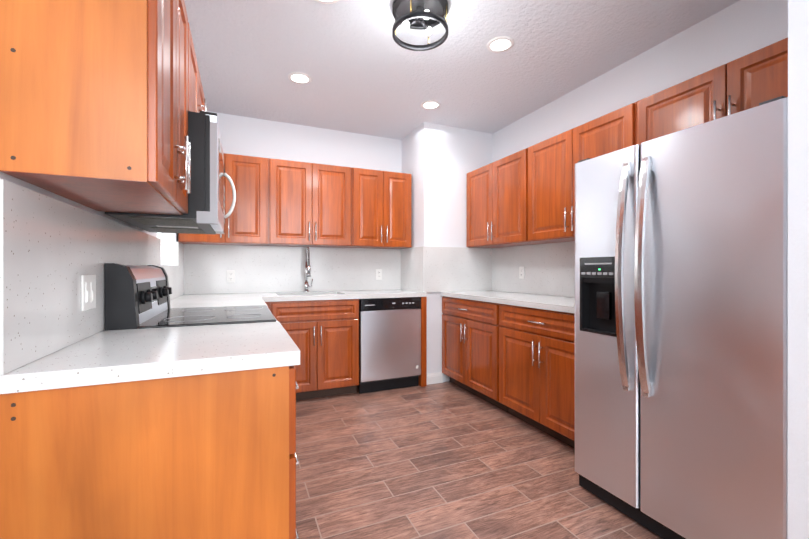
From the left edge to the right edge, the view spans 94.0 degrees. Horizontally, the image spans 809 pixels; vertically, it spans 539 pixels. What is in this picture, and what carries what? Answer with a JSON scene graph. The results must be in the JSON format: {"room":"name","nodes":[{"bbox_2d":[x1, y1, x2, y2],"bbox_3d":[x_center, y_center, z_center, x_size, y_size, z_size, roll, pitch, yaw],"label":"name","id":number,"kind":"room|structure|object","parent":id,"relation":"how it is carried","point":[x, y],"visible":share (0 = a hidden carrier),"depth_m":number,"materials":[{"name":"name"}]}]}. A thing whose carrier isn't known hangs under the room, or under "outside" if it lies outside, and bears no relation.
{"room":"kitchen","nodes":[
{"label":"kitchen","id":0,"kind":"room"},
{"bbox_2d":[0,171,23,186],"bbox_3d":[-2.190,-0.159,0.310,2.800,2.600,0.120,0,0,-23],"label":"wall","id":1,"kind":"structure","parent":0,"point":[9,178],"depth_m":0.87,"materials":[{"name":"white paint"}]},
{"bbox_2d":[24,181,177,330],"bbox_3d":[-1.556,-0.160,2.188,0.140,2.600,2.820,0,0,-23],"label":"wall","id":2,"kind":"structure","parent":0,"point":[171,239],"depth_m":1.80,"materials":[{"name":"white paint"}]},
{"bbox_2d":[0,179,187,374],"bbox_3d":[-1.430,-0.001,2.102,0.018,0.450,2.833,0,0,-23],"label":"backsplash","id":3,"kind":"structure","parent":2,"relation":"attached to","point":[52,251],"depth_m":1.02,"materials":[{"name":"stone"}]},
{"bbox_2d":[81,275,95,310],"bbox_3d":[-1.046,0.076,1.254,0.010,0.115,0.116,0,0,-23],"label":"light switch","id":4,"kind":"object","parent":3,"relation":"attached to","point":[88,292],"visible":1,"depth_m":1.24,"materials":[{"name":"white plastic"}]},
{"bbox_2d":[0,0,191,214],"bbox_3d":[-0.868,-0.607,1.157,0.291,0.784,0.622,0,0,-23],"label":"upper cabinet","id":5,"kind":"object","parent":2,"relation":"attached to","point":[99,99],"depth_m":0.89,"materials":[{"name":"brown wood"}]},
{"bbox_2d":[158,233,167,264],"bbox_3d":[-1.796,-0.420,2.694,0.098,0.776,0.736,0,0,-23],"label":"window","id":6,"kind":"structure","parent":2,"relation":"in","point":[160,236],"depth_m":3.00,"materials":[{"name":"white"}]},
{"bbox_2d":[192,40,206,112],"bbox_3d":[-1.144,-0.818,1.790,0.291,0.364,0.752,0,0,-23],"label":"upper cabinet","id":7,"kind":"object","parent":2,"relation":"attached to","point":[199,103],"depth_m":1.79,"materials":[{"name":"brown wood"}]},
{"bbox_2d":[105,111,235,233],"bbox_3d":[-1.058,-0.415,1.827,0.438,0.456,0.754,0,0,-23],"label":"over-the-range microwave","id":8,"kind":"object","parent":7,"relation":"attached to","point":[206,207],"visible":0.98,"depth_m":1.53,"materials":[{"name":"silver metal"}]},
{"bbox_2d":[193,111,401,248],"bbox_3d":[-0.612,-0.161,4.069,3.090,2.600,0.120,0,0,-23],"label":"wall","id":9,"kind":"structure","parent":0,"point":[249,136],"depth_m":3.84,"materials":[{"name":"white paint"}]},
{"bbox_2d":[178,153,269,245],"bbox_3d":[-1.604,-0.616,3.386,0.700,0.770,0.336,0,0,-23],"label":"upper cabinet","id":10,"kind":"object","parent":9,"relation":"attached to","point":[248,224],"depth_m":3.30,"materials":[{"name":"brown wood"}]},
{"bbox_2d":[188,244,399,293],"bbox_3d":[-1.001,-0.002,3.824,2.116,0.450,0.018,0,0,-23],"label":"backsplash","id":11,"kind":"structure","parent":9,"relation":"attached to","point":[258,269],"depth_m":3.74,"materials":[{"name":"stone"}]},
{"bbox_2d":[227,270,234,282],"bbox_3d":[-1.629,0.065,3.536,0.070,0.115,0.008,0,0,-23],"label":"electrical outlet","id":12,"kind":"object","parent":11,"relation":"attached to","point":[230,276],"visible":1,"depth_m":3.53,"materials":[{"name":"white plastic"}]},
{"bbox_2d":[376,269,381,279],"bbox_3d":[-0.280,0.054,4.121,0.070,0.115,0.008,0,0,-23],"label":"electrical outlet","id":13,"kind":"object","parent":11,"relation":"attached to","point":[378,274],"visible":1,"depth_m":4.12,"materials":[{"name":"white plastic"}]},
{"bbox_2d":[270,158,353,247],"bbox_3d":[-0.930,-0.616,3.678,0.769,0.770,0.336,0,0,-23],"label":"upper cabinet","id":14,"kind":"object","parent":9,"relation":"attached to","point":[287,203],"depth_m":3.52,"materials":[{"name":"brown wood"}]},
{"bbox_2d":[354,168,410,248],"bbox_3d":[-0.282,-0.616,3.960,0.645,0.770,0.336,0,0,-23],"label":"upper cabinet","id":15,"kind":"object","parent":9,"relation":"attached to","point":[382,199],"depth_m":3.80,"materials":[{"name":"brown wood"}]},
{"bbox_2d":[402,122,491,381],"bbox_3d":[0.457,-0.161,4.157,0.820,2.600,0.570,0,0,-23],"label":"chase","id":16,"kind":"object","parent":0,"point":[439,162],"visible":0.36,"depth_m":3.83,"materials":[{"name":"white paint"}]},
{"bbox_2d":[400,247,419,291],"bbox_3d":[0.076,-0.002,3.975,0.018,0.450,0.510,0,0,-23],"label":"backsplash","id":17,"kind":"structure","parent":16,"relation":"attached to","point":[409,257],"depth_m":3.98,"materials":[{"name":"stone"}]},
{"bbox_2d":[427,372,442,384],"bbox_3d":[0.292,1.087,3.766,0.204,0.105,0.014,0,0,-23],"label":"baseboard","id":18,"kind":"structure","parent":16,"relation":"attached to","point":[434,378],"depth_m":3.77,"materials":[{"name":"white"}]},
{"bbox_2d":[420,246,491,291],"bbox_3d":[0.553,-0.002,3.876,0.812,0.450,0.018,0,0,-23],"label":"backsplash","id":19,"kind":"structure","parent":16,"relation":"attached to","point":[442,269],"depth_m":3.85,"materials":[{"name":"stone"}]},
{"bbox_2d":[184,0,739,139],"bbox_3d":[0.447,-1.489,0.637,7.900,0.060,7.300,0,0,-23],"label":"ceiling","id":20,"kind":"structure","parent":0,"point":[360,67],"depth_m":2.59,"materials":[{"name":"white paint"}]},
{"bbox_2d":[288,72,311,83],"bbox_3d":[-0.797,-1.456,2.876,0.176,0.006,0.176,0,0,-23],"label":"recessed light","id":21,"kind":"object","parent":20,"relation":"in","point":[299,78],"visible":1,"depth_m":2.87,"materials":[{"name":"white"}]},
{"bbox_2d":[315,0,338,3],"bbox_3d":[-0.420,-1.456,1.982,0.176,0.006,0.176,0,0,-23],"label":"recessed light","id":22,"kind":"object","parent":20,"relation":"in","point":[327,1],"visible":1,"depth_m":2.05,"materials":[{"name":"white"}]},
{"bbox_2d":[392,0,447,50],"bbox_3d":[0.087,-1.380,2.094,0.310,0.157,0.310,0,0,-23],"label":"ceiling light fixture","id":23,"kind":"object","parent":20,"relation":"attached to","point":[426,15],"visible":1,"depth_m":2.09,"materials":[{"name":"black metal"}]},
{"bbox_2d":[421,100,440,108],"bbox_3d":[0.231,-1.457,3.345,0.176,0.006,0.176,0,0,-23],"label":"recessed light","id":24,"kind":"object","parent":20,"relation":"in","point":[430,104],"visible":1,"depth_m":3.33,"materials":[{"name":"white"}]},
{"bbox_2d":[486,36,513,52],"bbox_3d":[0.622,-1.456,2.446,0.176,0.006,0.176,0,0,-23],"label":"recessed light","id":25,"kind":"object","parent":20,"relation":"in","point":[499,44],"visible":1,"depth_m":2.44,"materials":[{"name":"white"}]},
{"bbox_2d":[296,381,662,538],"bbox_3d":[0.447,1.171,0.638,7.900,0.060,7.300,0,0,-23],"label":"floor","id":26,"kind":"structure","parent":0,"point":[447,460],"depth_m":2.09,"materials":[{"name":"brown tile"}]},
{"bbox_2d":[0,365,298,538],"bbox_3d":[-0.715,0.704,1.223,0.626,0.872,0.620,0,0,-23],"label":"base cabinet","id":27,"kind":"object","parent":26,"relation":"on","point":[209,456],"visible":0.69,"depth_m":0.92,"materials":[{"name":"brown wood"}]},
{"bbox_2d":[0,322,299,393],"bbox_3d":[-0.710,0.246,1.218,0.636,0.040,0.637,0,0,-23],"label":"countertop","id":28,"kind":"structure","parent":27,"relation":"on","point":[112,356],"depth_m":1.01,"materials":[{"name":"stone"}]},
{"bbox_2d":[105,263,277,330],"bbox_3d":[-0.956,0.558,1.873,0.662,1.164,0.752,0,0,-23],"label":"electric range","id":29,"kind":"object","parent":26,"relation":"on","point":[137,297],"visible":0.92,"depth_m":1.58,"materials":[{"name":"grey metal"}]},
{"bbox_2d":[278,317,358,400],"bbox_3d":[-0.879,0.829,3.543,0.761,0.620,0.626,0,0,-23],"label":"base cabinet","id":30,"kind":"object","parent":26,"relation":"on","point":[324,335],"depth_m":3.30,"materials":[{"name":"brown wood"}]},
{"bbox_2d":[170,296,270,307],"bbox_3d":[-1.284,0.246,2.572,0.660,0.040,0.780,0,0,-23],"label":"countertop","id":31,"kind":"structure","parent":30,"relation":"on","point":[213,300],"depth_m":2.65,"materials":[{"name":"stone"}]},
{"bbox_2d":[177,289,426,301],"bbox_3d":[-0.892,0.358,3.535,2.146,0.267,0.633,0,0,-23],"label":"countertop","id":32,"kind":"structure","parent":30,"relation":"on","point":[355,294],"depth_m":3.42,"materials":[{"name":"stone"}]},
{"bbox_2d":[303,247,312,291],"bbox_3d":[-0.935,0.000,3.705,0.094,0.447,0.200,0,0,-23],"label":"spring faucet","id":33,"kind":"object","parent":32,"relation":"on","point":[307,269],"visible":1,"depth_m":3.74,"materials":[{"name":"silver metal"}]},
{"bbox_2d":[359,297,420,393],"bbox_3d":[-0.240,0.704,3.815,0.606,0.871,0.623,0,0,-23],"label":"dishwasher","id":34,"kind":"object","parent":26,"relation":"on","point":[389,343],"visible":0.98,"depth_m":3.52,"materials":[{"name":"grey metal"}]},
{"bbox_2d":[442,296,493,404],"bbox_3d":[0.839,0.703,3.511,0.626,0.872,0.911,0,0,-23],"label":"base cabinet","id":35,"kind":"object","parent":26,"relation":"on","point":[467,325],"depth_m":3.34,"materials":[{"name":"brown wood"}]},
{"bbox_2d":[494,303,574,448],"bbox_3d":[1.214,0.704,2.650,0.628,0.872,0.967,0,0,-23],"label":"base cabinet","id":36,"kind":"object","parent":26,"relation":"on","point":[517,361],"depth_m":2.58,"materials":[{"name":"brown wood"}]},
{"bbox_2d":[440,290,574,312],"bbox_3d":[1.028,0.245,3.066,0.636,0.040,1.883,0,0,-23],"label":"countertop","id":37,"kind":"structure","parent":36,"relation":"on","point":[555,303],"depth_m":2.93,"materials":[{"name":"stone"}]},
{"bbox_2d":[575,96,787,538],"bbox_3d":[1.404,0.290,1.737,0.909,1.702,0.845,0,0,-23],"label":"refrigerator","id":38,"kind":"object","parent":26,"relation":"on","point":[681,334],"visible":1,"depth_m":1.46,"materials":[{"name":"grey metal"}]},
{"bbox_2d":[492,0,787,247],"bbox_3d":[1.443,-0.160,3.065,0.120,2.600,3.360,0,0,-23],"label":"wall","id":39,"kind":"structure","parent":0,"point":[737,30],"depth_m":2.43,"materials":[{"name":"white paint"}]},
{"bbox_2d":[467,150,522,247],"bbox_3d":[0.972,-0.616,3.568,0.336,0.770,0.911,0,0,-23],"label":"upper cabinet","id":40,"kind":"object","parent":39,"relation":"attached to","point":[495,189],"depth_m":3.45,"materials":[{"name":"brown wood"}]},
{"bbox_2d":[492,241,574,296],"bbox_3d":[1.301,-0.001,3.214,0.018,0.450,1.828,0,0,-23],"label":"backsplash","id":41,"kind":"structure","parent":39,"relation":"attached to","point":[549,268],"depth_m":3.41,"materials":[{"name":"stone"}]},
{"bbox_2d":[519,267,524,278],"bbox_3d":[1.119,0.029,3.600,0.008,0.115,0.070,0,0,-23],"label":"electrical outlet","id":42,"kind":"object","parent":41,"relation":"attached to","point":[521,272],"visible":1,"depth_m":3.59,"materials":[{"name":"white plastic"}]},
{"bbox_2d":[523,103,634,244],"bbox_3d":[1.336,-0.615,2.729,0.336,0.770,0.919,0,0,-23],"label":"upper cabinet","id":43,"kind":"object","parent":39,"relation":"attached to","point":[526,196],"depth_m":2.76,"materials":[{"name":"brown wood"}]},
{"bbox_2d":[635,37,787,144],"bbox_3d":[1.703,-0.812,1.884,0.336,0.375,0.918,0,0,-23],"label":"upper cabinet","id":44,"kind":"object","parent":39,"relation":"attached to","point":[747,81],"depth_m":1.85,"materials":[{"name":"brown wood"}]},
{"bbox_2d":[788,0,808,538],"bbox_3d":[2.581,-0.159,1.662,3.170,2.600,0.120,0,0,-23],"label":"wall","id":45,"kind":"structure","parent":0,"point":[798,269],"depth_m":1.06,"materials":[{"name":"white paint"}]}
]}

